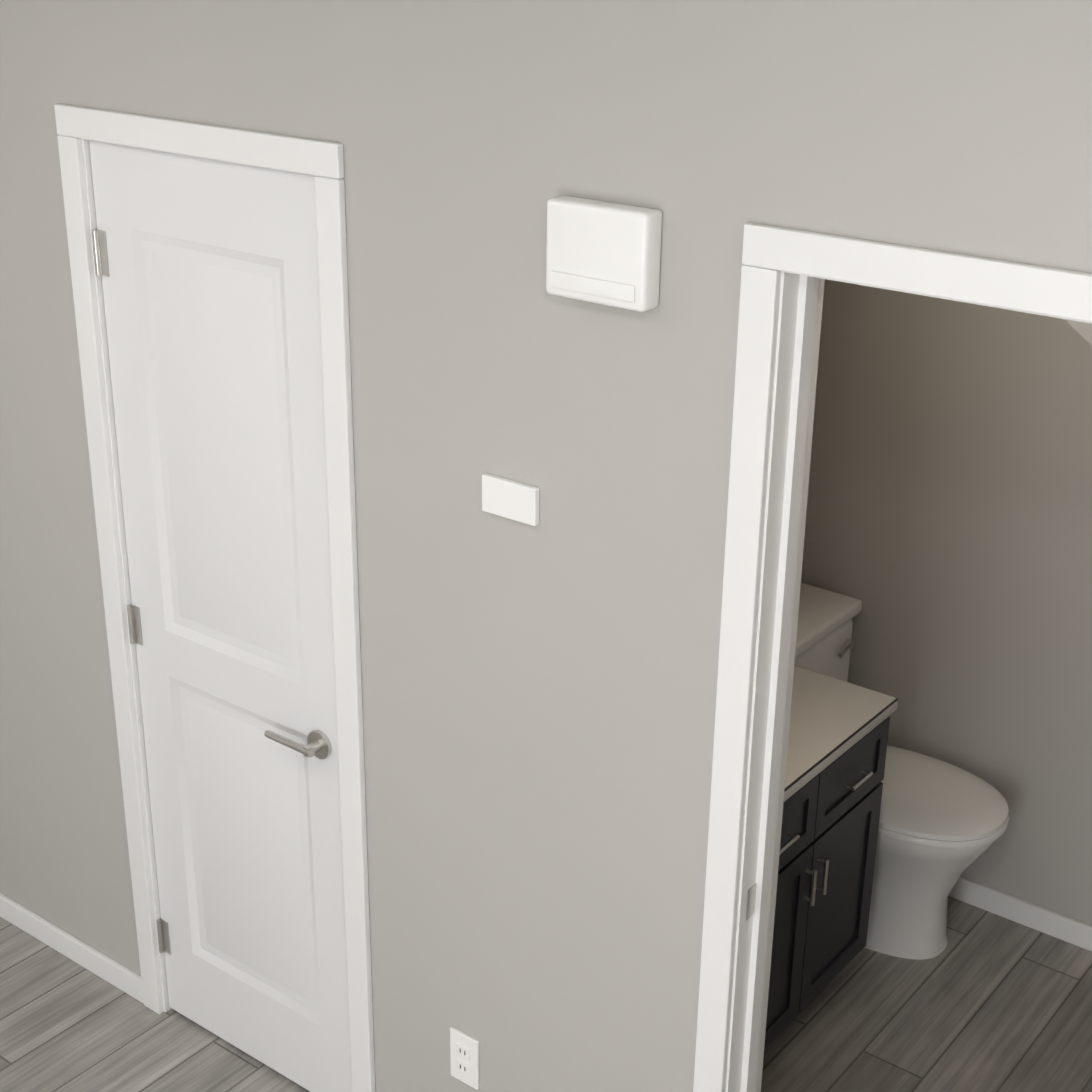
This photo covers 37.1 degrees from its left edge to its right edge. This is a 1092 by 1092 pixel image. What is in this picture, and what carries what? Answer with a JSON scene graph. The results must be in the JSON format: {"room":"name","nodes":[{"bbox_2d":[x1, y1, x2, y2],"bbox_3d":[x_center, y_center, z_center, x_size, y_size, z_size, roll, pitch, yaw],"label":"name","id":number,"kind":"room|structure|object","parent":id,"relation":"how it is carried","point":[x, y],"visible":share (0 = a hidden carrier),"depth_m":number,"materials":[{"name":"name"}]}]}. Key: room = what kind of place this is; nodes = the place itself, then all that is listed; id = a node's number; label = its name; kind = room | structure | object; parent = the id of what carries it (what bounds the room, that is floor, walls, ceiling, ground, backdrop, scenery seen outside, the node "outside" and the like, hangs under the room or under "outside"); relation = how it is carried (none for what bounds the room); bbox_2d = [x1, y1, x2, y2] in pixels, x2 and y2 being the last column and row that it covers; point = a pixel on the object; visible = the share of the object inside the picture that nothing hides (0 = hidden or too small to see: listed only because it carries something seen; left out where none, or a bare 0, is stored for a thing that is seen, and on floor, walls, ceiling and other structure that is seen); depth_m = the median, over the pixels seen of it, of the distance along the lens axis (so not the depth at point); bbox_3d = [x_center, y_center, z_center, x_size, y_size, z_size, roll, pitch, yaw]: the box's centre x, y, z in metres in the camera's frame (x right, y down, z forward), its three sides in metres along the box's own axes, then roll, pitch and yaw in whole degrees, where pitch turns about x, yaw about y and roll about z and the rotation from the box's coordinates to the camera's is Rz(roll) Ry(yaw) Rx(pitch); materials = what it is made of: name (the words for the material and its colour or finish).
{"room":"hallway","nodes":[
{"label":"hallway","id":0,"kind":"room"},
{"bbox_2d":[0,896,1091,1091],"bbox_3d":[0.054,2.056,1.748,6.740,0.060,6.085,17,27,34],"label":"floor","id":1,"kind":"structure","parent":0,"point":[985,1001],"depth_m":3.87,"materials":[{"name":"wood"}]},
{"bbox_2d":[764,665,897,1049],"bbox_3d":[0.298,0.730,3.629,0.536,0.970,1.031,17,27,34],"label":"bathroom vanity","id":2,"kind":"object","parent":1,"relation":"on","point":[837,747],"visible":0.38,"depth_m":3.68,"materials":[{"name":"wood"}]},
{"bbox_2d":[794,583,1008,959],"bbox_3d":[0.831,0.610,4.164,0.717,0.800,0.420,17,27,34],"label":"toilet","id":3,"kind":"object","parent":1,"relation":"on","point":[943,825],"visible":0.38,"depth_m":4.09,"materials":[{"name":"ceramic"}]},
{"bbox_2d":[0,0,1091,1091],"bbox_3d":[0.933,0.401,2.176,6.620,2.700,0.120,17,27,34],"label":"wall","id":4,"kind":"structure","parent":0,"point":[537,714],"depth_m":2.73,"materials":[{"name":"paint"}]},
{"bbox_2d":[0,893,143,1003],"bbox_3d":[-1.359,0.960,4.203,0.984,0.068,0.016,17,27,34],"label":"baseboard","id":5,"kind":"structure","parent":4,"relation":"attached to","point":[56,938],"depth_m":4.07,"materials":[{"name":"white wood"}]},
{"bbox_2d":[54,104,375,1091],"bbox_3d":[-0.619,0.202,3.370,0.757,2.122,0.137,17,27,34],"label":"door frame","id":6,"kind":"structure","parent":4,"relation":"attached to","point":[82,128],"depth_m":3.19,"materials":[{"name":"white wood"}]},
{"bbox_2d":[89,140,351,1091],"bbox_3d":[-0.652,0.239,3.347,0.636,2.045,0.083,17,27,34],"label":"closet door","id":7,"kind":"structure","parent":4,"relation":"in","point":[207,270],"depth_m":3.28,"materials":[{"name":"white wood"}]},
{"bbox_2d":[450,1027,478,1089],"bbox_3d":[-0.163,1.024,3.243,0.072,0.118,0.010,17,27,34],"label":"electrical outlet","id":8,"kind":"object","parent":4,"relation":"attached to","point":[464,1058],"visible":1,"depth_m":3.24,"materials":[{"name":"white plastic"}]},
{"bbox_2d":[482,473,538,525],"bbox_3d":[-0.060,-0.078,2.716,0.115,0.066,0.012,17,27,34],"label":"light switch","id":9,"kind":"object","parent":4,"relation":"attached to","point":[511,499],"visible":1,"depth_m":2.71,"materials":[{"name":"white plastic"}]},
{"bbox_2d":[546,196,661,311],"bbox_3d":[0.083,-0.437,2.429,0.185,0.147,0.050,17,27,34],"label":"door chime","id":10,"kind":"object","parent":4,"relation":"attached to","point":[604,253],"visible":1,"depth_m":2.40,"materials":[{"name":"white plastic"}]},
{"bbox_2d":[693,223,1091,1091],"bbox_3d":[0.675,0.608,2.462,0.934,2.092,0.137,17,27,34],"label":"door frame","id":11,"kind":"structure","parent":4,"relation":"attached to","point":[785,273],"depth_m":2.46,"materials":[{"name":"white wood"}]},
{"bbox_2d":[746,883,756,919],"bbox_3d":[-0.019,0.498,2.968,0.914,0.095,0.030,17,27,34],"label":"strike plate","id":12,"kind":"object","parent":11,"relation":"attached to","point":[751,897],"depth_m":2.70,"materials":[{"name":"silver metal"}]},
{"bbox_2d":[801,279,828,582],"bbox_3d":[0.182,-0.215,3.651,0.120,2.700,1.500,17,27,34],"label":"wall","id":13,"kind":"structure","parent":0,"point":[826,283],"depth_m":4.24,"materials":[{"name":"paint"}]},
{"bbox_2d":[805,280,1091,925],"bbox_3d":[1.451,-0.230,3.729,2.040,2.700,0.120,17,27,34],"label":"wall","id":14,"kind":"structure","parent":0,"point":[948,535],"depth_m":4.09,"materials":[{"name":"paint"}]},
{"bbox_2d":[948,876,1091,950],"bbox_3d":[1.394,1.007,4.180,1.800,0.068,0.013,17,27,34],"label":"baseboard","id":15,"kind":"structure","parent":14,"relation":"attached to","point":[965,890],"depth_m":4.27,"materials":[{"name":"white wood"}]},
{"bbox_2d":[1064,319,1091,344],"bbox_3d":[1.081,-0.672,3.014,1.800,1.347,1.125,17,27,34],"label":"soffit","id":16,"kind":"structure","parent":0,"point":[1083,330],"depth_m":2.57,"materials":[{"name":"paint"}]}
]}

